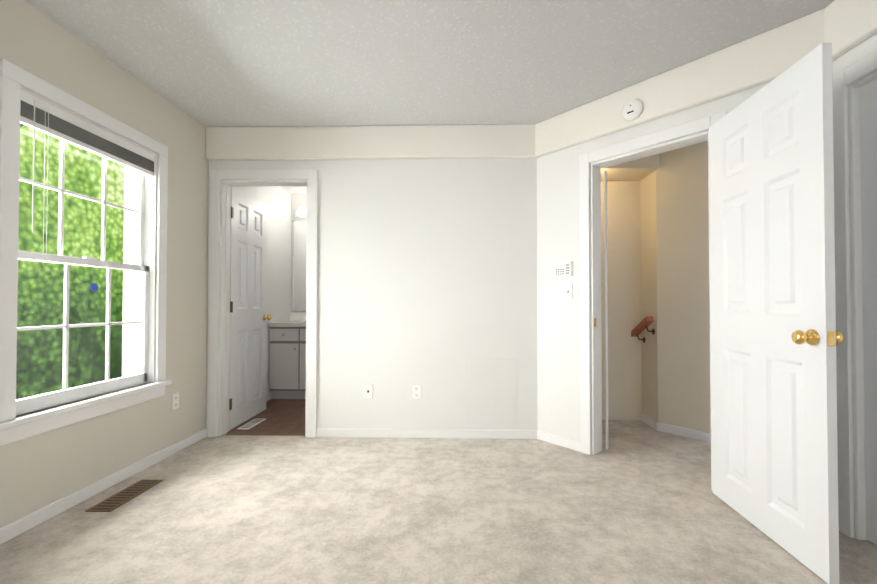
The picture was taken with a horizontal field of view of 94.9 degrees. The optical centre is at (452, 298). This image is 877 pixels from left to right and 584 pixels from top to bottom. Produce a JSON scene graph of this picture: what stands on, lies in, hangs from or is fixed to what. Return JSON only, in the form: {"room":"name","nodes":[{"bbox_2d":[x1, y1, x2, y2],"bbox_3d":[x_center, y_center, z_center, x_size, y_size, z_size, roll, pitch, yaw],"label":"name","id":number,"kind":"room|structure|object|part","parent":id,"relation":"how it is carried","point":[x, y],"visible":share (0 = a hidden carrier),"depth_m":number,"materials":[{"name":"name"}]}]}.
{"room":"empty bedroom","nodes":[
{"label":"empty bedroom","id":0,"kind":"room"},
{"bbox_2d":[0,0,208,527],"bbox_3d":[-2.098,-0.161,1.038,0.220,2.440,4.550,0,-1,1],"label":"wall","id":1,"kind":"structure","parent":0,"point":[39,471],"depth_m":2.51,"materials":[{"name":"paint"}]},
{"bbox_2d":[16,89,154,415],"bbox_3d":[-2.023,-0.208,2.233,0.123,1.510,0.840,0,-1,1],"label":"window","id":2,"kind":"structure","parent":1,"relation":"in","point":[51,120],"depth_m":2.22,"materials":[{"name":"white"}]},
{"bbox_2d":[20,89,154,257],"bbox_3d":[-1.979,-0.552,2.237,0.034,0.798,0.812,0,-1,1],"label":"blind","id":3,"kind":"object","parent":2,"relation":"attached to","point":[36,113],"depth_m":2.11,"materials":[{"name":"white"}]},
{"bbox_2d":[0,58,171,445],"bbox_3d":[-1.960,-0.194,2.231,0.081,1.688,1.030,0,-1,1],"label":"window frame","id":4,"kind":"structure","parent":1,"relation":"attached to","point":[14,78],"depth_m":1.92,"materials":[{"name":"white wood"}]},
{"bbox_2d":[171,392,178,410],"bbox_3d":[-1.948,0.726,2.828,0.008,0.115,0.072,0,-1,1],"label":"duplex electrical outlet","id":5,"kind":"object","parent":1,"relation":"attached to","point":[175,401],"visible":1,"depth_m":2.82,"materials":[{"name":"white plastic"}]},
{"bbox_2d":[223,399,305,435],"bbox_3d":[-1.500,1.154,4.108,1.240,0.100,1.830,0,-1,1],"label":"floor","id":6,"kind":"structure","parent":0,"point":[284,417],"depth_m":3.60,"materials":[{"name":"brown wood"}]},
{"bbox_2d":[237,418,265,428],"bbox_3d":[-1.743,1.093,3.498,0.100,0.006,0.300,0,-1,1],"label":"floor vent","id":7,"kind":"object","parent":6,"relation":"in","point":[252,423],"visible":1,"depth_m":3.50,"materials":[{"name":"white plastic"}]},
{"bbox_2d":[268,313,305,398],"bbox_3d":[-1.490,0.632,4.612,0.992,0.960,0.588,0,-1,1],"label":"vanity cabinet","id":8,"kind":"object","parent":6,"relation":"on","point":[287,361],"visible":0.23,"depth_m":4.35,"materials":[{"name":"white wood"}]},
{"bbox_2d":[236,186,306,394],"bbox_3d":[-1.522,-0.108,3.303,0.990,2.400,0.005,0,-1,1],"label":"wall","id":9,"kind":"structure","parent":0,"point":[282,203],"depth_m":3.28,"materials":[{"name":"paint"}]},
{"bbox_2d":[266,393,272,401],"bbox_3d":[-1.998,1.067,3.859,0.014,0.068,1.130,0,-1,1],"label":"baseboard","id":10,"kind":"structure","parent":9,"relation":"attached to","point":[269,396],"depth_m":4.35,"materials":[{"name":"white wood"}]},
{"bbox_2d":[292,221,305,311],"bbox_3d":[-1.484,-0.389,4.919,0.960,1.110,0.012,0,-1,1],"label":"bathroom mirror","id":11,"kind":"object","parent":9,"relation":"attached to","point":[298,266],"visible":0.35,"depth_m":4.92,"materials":[{"name":"white mirror"}]},
{"bbox_2d":[295,207,306,217],"bbox_3d":[-1.466,-1.035,4.857,0.900,0.121,0.155,0,-1,1],"label":"sconce","id":12,"kind":"object","parent":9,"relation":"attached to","point":[300,212],"visible":0.19,"depth_m":4.80,"materials":[{"name":"white metal"}]},
{"bbox_2d":[280,186,306,193],"bbox_3d":[-1.499,-1.345,4.189,1.240,0.100,1.740,0,-1,1],"label":"ceiling","id":13,"kind":"structure","parent":0,"point":[296,189],"depth_m":4.76,"materials":[{"name":"white paint"}]},
{"bbox_2d":[206,158,537,429],"bbox_3d":[-0.641,-0.129,3.224,2.605,2.440,0.120,0,-1,1],"label":"wall","id":14,"kind":"structure","parent":0,"point":[427,275],"depth_m":3.15,"materials":[{"name":"paint"}]},
{"bbox_2d":[229,187,270,429],"bbox_3d":[-1.859,0.080,3.640,0.167,2.018,0.681,0,-1,1],"label":"bathroom door","id":15,"kind":"structure","parent":14,"relation":"in","point":[249,316],"depth_m":3.59,"materials":[{"name":"white wood"}]},
{"bbox_3d":[-1.853,0.187,3.932,0.167,0.064,0.095,0,-1,1],"label":"knob","id":16,"kind":"part","parent":15,"relation":"part of","materials":[{"name":"gold metal"}]},
{"bbox_2d":[207,170,317,437],"bbox_3d":[-1.493,0.039,3.239,0.860,2.105,0.156,0,-1,1],"label":"door frame","id":17,"kind":"structure","parent":14,"relation":"attached to","point":[219,305],"depth_m":3.17,"materials":[{"name":"white wood"}]},
{"bbox_2d":[364,384,372,398],"bbox_3d":[-0.660,0.730,3.148,0.072,0.115,0.008,0,-1,1],"label":"outlet","id":18,"kind":"object","parent":14,"relation":"attached to","point":[368,391],"visible":1,"depth_m":3.15,"materials":[{"name":"white plastic"}]},
{"bbox_2d":[412,384,420,398],"bbox_3d":[-0.280,0.730,3.140,0.072,0.115,0.008,0,-1,1],"label":"duplex electrical outlet","id":19,"kind":"object","parent":14,"relation":"attached to","point":[416,391],"visible":1,"depth_m":3.14,"materials":[{"name":"white plastic"}]},
{"bbox_2d":[24,0,833,126],"bbox_3d":[-0.156,-1.431,1.017,4.105,0.100,4.550,0,-1,1],"label":"ceiling","id":20,"kind":"structure","parent":0,"point":[241,63],"depth_m":2.21,"materials":[{"name":"white paint"}]},
{"bbox_2d":[0,420,876,583],"bbox_3d":[0.907,1.125,2.094,6.185,0.100,6.820,0,-1,1],"label":"floor","id":21,"kind":"structure","parent":0,"point":[246,509],"depth_m":1.92,"materials":[{"name":"beige carpet"}]},
{"bbox_2d":[85,479,162,511],"bbox_3d":[-1.779,1.073,2.199,0.130,0.006,0.360,0,-1,1],"label":"floor vent","id":22,"kind":"object","parent":21,"relation":"in","point":[118,499],"visible":1,"depth_m":2.17,"materials":[{"name":"brown metal"}]},
{"bbox_2d":[206,0,876,159],"bbox_3d":[-0.102,-1.254,1.018,3.774,0.255,4.319,0,-1,1],"label":"wall","id":23,"kind":"structure","parent":0,"point":[843,26],"depth_m":2.81,"materials":[{"name":"paint"}]},
{"bbox_2d":[622,99,642,120],"bbox_3d":[1.131,-1.194,2.541,0.038,0.132,0.132,1,-1,-42],"label":"smoke detector","id":24,"kind":"object","parent":23,"relation":"attached to","point":[632,109],"visible":1,"depth_m":2.52,"materials":[{"name":"white plastic"}]},
{"bbox_2d":[537,142,584,441],"bbox_3d":[0.788,-0.132,3.031,0.330,2.440,0.445,0,-1,1],"label":"wall","id":25,"kind":"structure","parent":0,"point":[558,362],"depth_m":2.99,"materials":[{"name":"paint"}]},
{"bbox_2d":[554,261,572,276],"bbox_3d":[0.811,-0.213,2.954,0.024,0.110,0.150,1,-1,-42],"label":"security keypad","id":26,"kind":"object","parent":25,"relation":"attached to","point":[563,269],"visible":1,"depth_m":2.94,"materials":[{"name":"white plastic"}]},
{"bbox_2d":[564,283,572,298],"bbox_3d":[0.844,-0.048,2.932,0.051,0.115,0.053,0,-1,1],"label":"light switch","id":27,"kind":"object","parent":25,"relation":"attached to","point":[568,291],"visible":1,"depth_m":2.92,"materials":[{"name":"white plastic"}]},
{"bbox_2d":[585,102,708,454],"bbox_3d":[1.203,-0.136,2.736,0.509,2.440,0.946,0,-1,1],"label":"wall","id":28,"kind":"structure","parent":0,"point":[700,111],"depth_m":2.54,"materials":[{"name":"paint"}]},
{"bbox_2d":[579,111,726,489],"bbox_3d":[1.278,0.029,2.588,0.213,2.105,0.890,1,-1,-42],"label":"door frame","id":29,"kind":"structure","parent":28,"relation":"attached to","point":[590,333],"depth_m":2.80,"materials":[{"name":"white wood"}]},
{"bbox_2d":[709,43,843,583],"bbox_3d":[1.418,0.054,1.863,0.167,2.018,0.736,0,-1,1],"label":"bedroom door","id":30,"kind":"structure","parent":28,"relation":"in","point":[777,337],"depth_m":1.73,"materials":[{"name":"white wood"}]},
{"bbox_3d":[1.411,0.151,1.541,0.167,0.064,0.094,0,-1,1],"label":"knob","id":31,"kind":"part","parent":30,"relation":"part of","materials":[{"name":"gold metal"}]},
{"bbox_2d":[601,141,710,432],"bbox_3d":[1.567,-0.125,3.463,4.920,2.440,4.092,0,-1,1],"label":"wall","id":32,"kind":"structure","parent":0,"point":[658,237],"depth_m":3.31,"materials":[{"name":"paint"}]},
{"bbox_2d":[0,413,710,543],"bbox_3d":[0.746,1.028,1.218,5.460,0.068,4.821,0,-1,1],"label":"baseboard","id":33,"kind":"structure","parent":32,"relation":"attached to","point":[28,522],"depth_m":3.02,"materials":[{"name":"white wood"}]},
{"bbox_2d":[631,316,654,342],"bbox_3d":[1.652,0.273,3.477,0.093,0.244,0.348,0,-1,1],"label":"stair handrail","id":34,"kind":"object","parent":32,"relation":"attached to","point":[642,325],"visible":1,"depth_m":3.43,"materials":[{"name":"brown wood"}]},
{"bbox_2d":[709,83,767,115],"bbox_3d":[1.512,-0.145,2.100,0.106,2.440,0.478,0,-1,1],"label":"wall","id":35,"kind":"structure","parent":0,"point":[728,103],"depth_m":2.20,"materials":[{"name":"paint"}]},
{"bbox_2d":[832,33,876,537],"bbox_3d":[1.822,-0.172,0.297,0.120,2.440,3.228,0,-1,1],"label":"wall","id":36,"kind":"structure","parent":0,"point":[856,54],"depth_m":1.80,"materials":[{"name":"paint"}]},
{"bbox_2d":[832,51,876,539],"bbox_3d":[1.836,0.012,1.426,0.138,2.105,0.910,0,-1,1],"label":"door frame","id":37,"kind":"structure","parent":36,"relation":"attached to","point":[842,81],"depth_m":1.81,"materials":[{"name":"white wood"}]},
{"bbox_2d":[860,79,876,544],"bbox_3d":[1.800,0.048,1.425,0.101,2.018,0.722,0,-1,1],"label":"closet door","id":38,"kind":"structure","parent":36,"relation":"in","point":[868,120],"depth_m":1.75,"materials":[{"name":"white wood"}]},
{"label":"outside","id":39,"kind":"structure","parent":0,"visible":0},
{"bbox_2d":[16,125,124,398],"bbox_3d":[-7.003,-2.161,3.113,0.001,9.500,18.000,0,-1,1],"label":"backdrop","id":40,"kind":"structure","parent":39,"point":[69,201],"depth_m":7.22,"materials":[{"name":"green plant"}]}
]}

